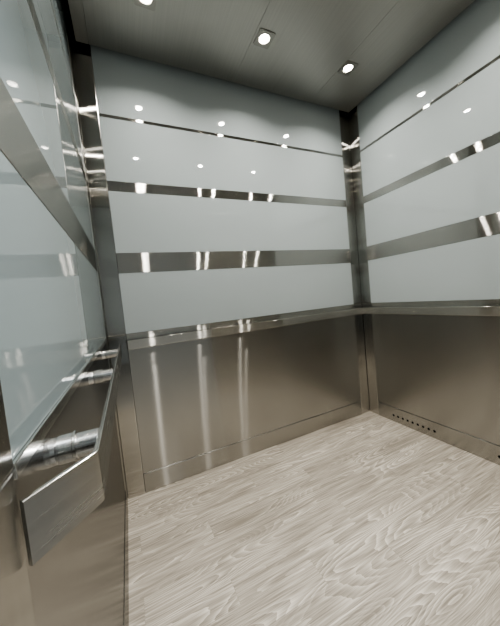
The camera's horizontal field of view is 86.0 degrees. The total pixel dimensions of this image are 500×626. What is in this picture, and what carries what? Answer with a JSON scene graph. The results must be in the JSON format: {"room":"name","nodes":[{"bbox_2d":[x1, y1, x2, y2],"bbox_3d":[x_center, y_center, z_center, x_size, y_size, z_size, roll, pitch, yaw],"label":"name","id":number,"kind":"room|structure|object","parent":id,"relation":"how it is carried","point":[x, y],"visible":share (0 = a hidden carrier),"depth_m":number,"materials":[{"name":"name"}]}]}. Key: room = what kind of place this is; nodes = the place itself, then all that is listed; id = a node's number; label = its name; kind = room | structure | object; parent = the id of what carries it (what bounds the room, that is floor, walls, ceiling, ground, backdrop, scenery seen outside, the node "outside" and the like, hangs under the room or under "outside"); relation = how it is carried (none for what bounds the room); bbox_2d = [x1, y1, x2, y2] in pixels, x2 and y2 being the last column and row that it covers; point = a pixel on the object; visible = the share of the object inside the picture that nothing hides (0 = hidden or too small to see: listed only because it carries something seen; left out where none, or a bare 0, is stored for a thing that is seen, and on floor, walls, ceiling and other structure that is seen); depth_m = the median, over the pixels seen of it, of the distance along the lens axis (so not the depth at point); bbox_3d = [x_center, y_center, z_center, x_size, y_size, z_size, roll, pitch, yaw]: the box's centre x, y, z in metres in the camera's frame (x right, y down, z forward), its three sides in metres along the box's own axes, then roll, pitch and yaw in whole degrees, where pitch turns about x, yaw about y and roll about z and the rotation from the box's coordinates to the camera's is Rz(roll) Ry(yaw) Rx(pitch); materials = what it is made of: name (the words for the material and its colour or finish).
{"room":"elevator interior","nodes":[
{"label":"elevator interior","id":0,"kind":"room"},
{"bbox_2d":[61,0,69,12],"bbox_3d":[0.205,-1.664,1.126,2.004,0.030,1.500,-7,4,-24],"label":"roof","id":1,"kind":"structure","parent":0,"point":[65,4],"depth_m":1.35,"materials":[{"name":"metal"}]},
{"bbox_2d":[63,11,369,495],"bbox_3d":[0.029,-0.355,1.864,2.004,2.620,0.038,-7,4,-24],"label":"wall","id":2,"kind":"structure","parent":0,"point":[67,16],"depth_m":1.44,"materials":[{"name":"metal"}]},
{"bbox_2d":[65,20,125,337],"bbox_3d":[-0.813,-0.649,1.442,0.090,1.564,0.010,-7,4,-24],"label":"trim","id":3,"kind":"structure","parent":2,"relation":"attached to","point":[81,52],"depth_m":1.44,"materials":[{"name":"metal"}]},
{"bbox_2d":[106,335,144,504],"bbox_3d":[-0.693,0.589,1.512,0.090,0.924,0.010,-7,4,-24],"label":"trim","id":4,"kind":"structure","parent":2,"relation":"attached to","point":[125,405],"depth_m":1.51,"materials":[{"name":"metal"}]},
{"bbox_2d":[90,45,341,154],"bbox_3d":[-0.057,-1.352,1.783,1.712,0.371,0.008,-7,4,-24],"label":"glass panel","id":5,"kind":"object","parent":2,"relation":"attached to","point":[127,86],"visible":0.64,"depth_m":1.68,"materials":[{"name":"white glass"}]},
{"bbox_2d":[99,113,341,156],"bbox_3d":[-0.038,-1.159,1.794,1.712,0.016,0.010,-7,4,-24],"label":"trim","id":6,"kind":"structure","parent":2,"relation":"attached to","point":[100,114],"depth_m":1.69,"materials":[{"name":"metal"}]},
{"bbox_2d":[99,116,345,199],"bbox_3d":[-0.021,-0.983,1.803,1.712,0.337,0.008,-7,4,-24],"label":"glass panel","id":7,"kind":"object","parent":2,"relation":"attached to","point":[134,152],"visible":1,"depth_m":1.70,"materials":[{"name":"white glass"}]},
{"bbox_2d":[107,181,345,206],"bbox_3d":[-0.002,-0.787,1.814,1.712,0.054,0.010,-7,4,-24],"label":"trim","id":8,"kind":"structure","parent":2,"relation":"attached to","point":[117,186],"depth_m":1.71,"materials":[{"name":"metal"}]},
{"bbox_2d":[108,191,348,252],"bbox_3d":[0.017,-0.593,1.825,1.712,0.337,0.008,-7,4,-24],"label":"glass panel","id":9,"kind":"object","parent":2,"relation":"attached to","point":[141,222],"visible":1,"depth_m":1.72,"materials":[{"name":"white glass"}]},
{"bbox_2d":[116,249,349,272],"bbox_3d":[0.039,-0.370,1.838,1.712,0.111,0.010,-7,4,-24],"label":"trim","id":10,"kind":"structure","parent":2,"relation":"attached to","point":[161,261],"depth_m":1.73,"materials":[{"name":"metal"}]},
{"bbox_2d":[119,263,352,333],"bbox_3d":[0.061,-0.146,1.850,1.712,0.338,0.008,-7,4,-24],"label":"glass panel","id":11,"kind":"object","parent":2,"relation":"attached to","point":[151,301],"visible":1,"depth_m":1.75,"materials":[{"name":"white glass"}]},
{"bbox_2d":[126,304,352,339],"bbox_3d":[0.078,0.045,1.864,1.712,0.045,0.008,-7,4,-24],"label":"trim","id":12,"kind":"structure","parent":2,"relation":"attached to","point":[139,335],"depth_m":1.76,"materials":[{"name":"metal"}]},
{"bbox_2d":[128,315,360,473],"bbox_3d":[0.119,0.452,1.884,1.712,0.768,0.008,-7,4,-24],"label":"panel","id":13,"kind":"object","parent":2,"relation":"attached to","point":[192,398],"visible":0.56,"depth_m":1.78,"materials":[{"name":"metal"}]},
{"bbox_2d":[127,308,362,349],"bbox_3d":[0.124,0.080,1.863,1.787,0.052,0.023,-7,4,-24],"label":"guard rail","id":14,"kind":"object","parent":13,"relation":"attached to","point":[193,335],"visible":1,"depth_m":1.74,"materials":[{"name":"metal"}]},
{"bbox_2d":[143,401,361,492],"bbox_3d":[0.163,0.891,1.907,1.712,0.114,0.012,-7,4,-24],"label":"baseboard","id":15,"kind":"structure","parent":2,"relation":"attached to","point":[161,477],"depth_m":1.80,"materials":[{"name":"metal"}]},
{"bbox_2d":[339,110,361,304],"bbox_3d":[0.819,-0.850,2.187,0.090,1.564,0.010,-7,4,-24],"label":"trim","id":16,"kind":"structure","parent":2,"relation":"attached to","point":[343,116],"depth_m":2.18,"materials":[{"name":"metal"}]},
{"bbox_2d":[353,304,369,413],"bbox_3d":[0.939,0.388,2.258,0.090,0.924,0.010,-7,4,-24],"label":"trim","id":17,"kind":"structure","parent":2,"relation":"attached to","point":[359,329],"depth_m":2.25,"materials":[{"name":"metal"}]},
{"bbox_2d":[68,0,474,112],"bbox_3d":[0.222,-1.488,1.135,1.839,0.032,1.320,-7,4,-24],"label":"ceiling","id":18,"kind":"structure","parent":0,"point":[313,39],"depth_m":1.43,"materials":[{"name":"metal"}]},
{"bbox_2d":[133,0,155,10],"bbox_3d":[-0.467,-1.406,1.193,0.094,0.004,0.094,-7,4,-24],"label":"recessed light","id":19,"kind":"object","parent":18,"relation":"in","point":[152,5],"visible":1,"depth_m":1.22,"materials":[{"name":"metal"}]},
{"bbox_2d":[253,28,275,48],"bbox_3d":[0.077,-1.473,1.441,0.094,0.004,0.094,-7,4,-24],"label":"recessed light","id":20,"kind":"object","parent":18,"relation":"in","point":[263,33],"visible":1,"depth_m":1.44,"materials":[{"name":"metal"}]},
{"bbox_2d":[338,60,358,75],"bbox_3d":[0.617,-1.539,1.687,0.094,0.004,0.094,-7,4,-24],"label":"recessed light","id":21,"kind":"object","parent":18,"relation":"in","point":[348,65],"visible":1,"depth_m":1.68,"materials":[{"name":"metal"}]},
{"bbox_2d":[128,411,499,625],"bbox_3d":[0.477,0.980,1.242,1.964,0.050,1.530,-7,4,-24],"label":"floor","id":22,"kind":"structure","parent":0,"point":[369,518],"depth_m":1.17,"materials":[{"name":"grey wood"}]},
{"bbox_2d":[348,120,415,406],"bbox_3d":[1.230,-0.456,1.588,0.038,2.620,1.462,-7,4,-24],"label":"wall","id":23,"kind":"structure","parent":0,"point":[348,120],"depth_m":2.24,"materials":[{"name":"metal"}]},
{"bbox_2d":[348,106,370,303],"bbox_3d":[0.885,-0.855,2.162,0.010,1.564,0.090,-7,4,-24],"label":"trim","id":24,"kind":"structure","parent":23,"relation":"attached to","point":[353,114],"depth_m":2.16,"materials":[{"name":"metal"}]},
{"bbox_2d":[362,304,378,414],"bbox_3d":[1.007,0.383,2.232,0.010,0.924,0.090,-7,4,-24],"label":"trim","id":25,"kind":"structure","parent":23,"relation":"attached to","point":[367,318],"depth_m":2.23,"materials":[{"name":"metal"}]},
{"bbox_2d":[357,0,499,149],"bbox_3d":[1.105,-1.451,1.525,0.008,0.371,1.236,-7,4,-24],"label":"glass panel","id":26,"kind":"object","parent":23,"relation":"attached to","point":[471,40],"visible":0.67,"depth_m":1.56,"materials":[{"name":"white glass"}]},
{"bbox_2d":[360,55,499,151],"bbox_3d":[1.124,-1.258,1.536,0.010,0.016,1.236,-7,4,-24],"label":"trim","id":27,"kind":"structure","parent":23,"relation":"attached to","point":[497,57],"depth_m":1.57,"materials":[{"name":"metal"}]},
{"bbox_2d":[360,59,499,195],"bbox_3d":[1.141,-1.081,1.546,0.008,0.337,1.236,-7,4,-24],"label":"glass panel","id":28,"kind":"object","parent":23,"relation":"attached to","point":[468,114],"visible":1,"depth_m":1.59,"materials":[{"name":"white glass"}]},
{"bbox_2d":[364,131,499,202],"bbox_3d":[1.160,-0.886,1.557,0.010,0.054,1.236,-7,4,-24],"label":"trim","id":29,"kind":"structure","parent":23,"relation":"attached to","point":[494,139],"depth_m":1.60,"materials":[{"name":"metal"}]},
{"bbox_2d":[364,143,499,246],"bbox_3d":[1.179,-0.691,1.568,0.008,0.337,1.236,-7,4,-24],"label":"glass panel","id":30,"kind":"object","parent":23,"relation":"attached to","point":[468,188],"visible":1,"depth_m":1.62,"materials":[{"name":"white glass"}]},
{"bbox_2d":[367,212,499,260],"bbox_3d":[1.201,-0.468,1.580,0.010,0.111,1.236,-7,4,-24],"label":"trim","id":31,"kind":"structure","parent":23,"relation":"attached to","point":[487,225],"depth_m":1.64,"materials":[{"name":"metal"}]},
{"bbox_2d":[368,234,499,302],"bbox_3d":[1.223,-0.244,1.593,0.008,0.338,1.236,-7,4,-24],"label":"glass panel","id":32,"kind":"object","parent":23,"relation":"attached to","point":[469,269],"visible":1,"depth_m":1.66,"materials":[{"name":"white glass"}]},
{"bbox_2d":[372,299,499,306],"bbox_3d":[1.244,-0.053,1.604,0.008,0.045,1.237,-7,4,-24],"label":"trim","id":33,"kind":"structure","parent":23,"relation":"attached to","point":[486,302],"depth_m":1.68,"materials":[{"name":"metal"}]},
{"bbox_2d":[372,314,499,445],"bbox_3d":[1.281,0.353,1.626,0.008,0.768,1.236,-7,4,-24],"label":"panel","id":34,"kind":"object","parent":23,"relation":"attached to","point":[444,370],"visible":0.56,"depth_m":1.72,"materials":[{"name":"metal"}]},
{"bbox_2d":[362,306,499,315],"bbox_3d":[1.211,-0.013,1.637,0.023,0.052,1.318,-7,4,-24],"label":"guard rail","id":35,"kind":"object","parent":34,"relation":"attached to","point":[459,310],"visible":1,"depth_m":1.68,"materials":[{"name":"metal"}]},
{"bbox_2d":[378,402,499,464],"bbox_3d":[1.322,0.792,1.650,0.012,0.114,1.236,-7,4,-24],"label":"baseboard","id":36,"kind":"structure","parent":23,"relation":"attached to","point":[484,449],"depth_m":1.75,"materials":[{"name":"metal"}]},
{"bbox_3d":[-0.547,-0.238,0.776,0.038,2.620,1.462,-7,4,-24],"label":"wall","id":37,"kind":"structure","parent":0,"visible":0},
{"bbox_2d":[0,381,12,485],"bbox_3d":[-0.289,-0.630,0.178,0.010,1.564,0.067,-7,4,-24],"label":"trim","id":38,"kind":"structure","parent":37,"relation":"attached to","point":[6,462],"depth_m":0.24,"materials":[{"name":"metal"}]},
{"bbox_2d":[0,472,35,625],"bbox_3d":[-0.170,0.609,0.247,0.010,0.924,0.067,-7,4,-24],"label":"trim","id":39,"kind":"structure","parent":37,"relation":"attached to","point":[16,603],"depth_m":0.23,"materials":[{"name":"metal"}]},
{"bbox_2d":[0,0,93,247],"bbox_3d":[-0.547,-0.479,0.779,0.008,0.337,1.236,-7,4,-24],"label":"glass panel","id":40,"kind":"object","parent":37,"relation":"attached to","point":[25,73],"visible":0.78,"depth_m":0.56,"materials":[{"name":"white glass"}]},
{"bbox_2d":[0,77,96,270],"bbox_3d":[-0.526,-0.256,0.792,0.010,0.111,1.236,-7,4,-24],"label":"trim","id":41,"kind":"structure","parent":37,"relation":"attached to","point":[17,143],"depth_m":0.45,"materials":[{"name":"metal"}]},
{"bbox_2d":[0,150,105,459],"bbox_3d":[-0.504,-0.032,0.804,0.008,0.338,1.236,-7,4,-24],"label":"glass panel","id":42,"kind":"object","parent":37,"relation":"attached to","point":[52,323],"visible":1,"depth_m":0.38,"materials":[{"name":"white glass"}]},
{"bbox_2d":[27,0,85,180],"bbox_3d":[-0.566,-0.674,0.768,0.010,0.054,1.236,-7,4,-24],"label":"trim","id":43,"kind":"structure","parent":37,"relation":"attached to","point":[30,2],"depth_m":0.74,"materials":[{"name":"metal"}]},
{"bbox_2d":[32,0,83,166],"bbox_3d":[-0.585,-0.869,0.757,0.008,0.337,1.236,-7,4,-24],"label":"glass panel","id":44,"kind":"object","parent":37,"relation":"attached to","point":[43,8],"visible":0.75,"depth_m":0.91,"materials":[{"name":"grey glass"}]},
{"bbox_2d":[11,338,106,479],"bbox_3d":[-0.485,0.145,0.815,0.012,0.016,1.237,-7,4,-24],"label":"trim","id":45,"kind":"structure","parent":37,"relation":"attached to","point":[25,454],"depth_m":0.35,"materials":[{"name":"metal"}]},
{"bbox_2d":[51,0,73,89],"bbox_3d":[-0.621,-1.238,0.737,0.008,0.371,1.236,-7,4,-24],"label":"glass panel","id":46,"kind":"object","parent":37,"relation":"attached to","point":[57,4],"visible":0.8,"depth_m":1.15,"materials":[{"name":"grey glass"}]},
{"bbox_2d":[51,1,74,96],"bbox_3d":[-0.603,-1.045,0.747,0.010,0.016,1.236,-7,4,-24],"label":"trim","id":47,"kind":"structure","parent":37,"relation":"attached to","point":[51,1],"depth_m":1.05,"materials":[{"name":"metal"}]},
{"bbox_2d":[14,343,124,625],"bbox_3d":[-0.448,0.550,0.837,0.010,0.798,1.236,-7,4,-24],"label":"panel","id":48,"kind":"object","parent":37,"relation":"attached to","point":[79,581],"visible":0.54,"depth_m":0.50,"materials":[{"name":"metal"}]},
{"bbox_2d":[19,343,121,565],"bbox_3d":[-0.445,0.192,0.824,0.065,0.073,1.245,-7,4,-24],"label":"handrail","id":49,"kind":"object","parent":48,"relation":"attached to","point":[54,509],"visible":1,"depth_m":0.31,"materials":[{"name":"metal"}]},
{"bbox_2d":[124,490,128,625],"bbox_3d":[-0.403,1.005,0.862,0.012,0.114,1.236,-7,4,-24],"label":"baseboard","id":50,"kind":"structure","parent":37,"relation":"attached to","point":[126,557],"depth_m":1.02,"materials":[{"name":"metal"}]}
]}

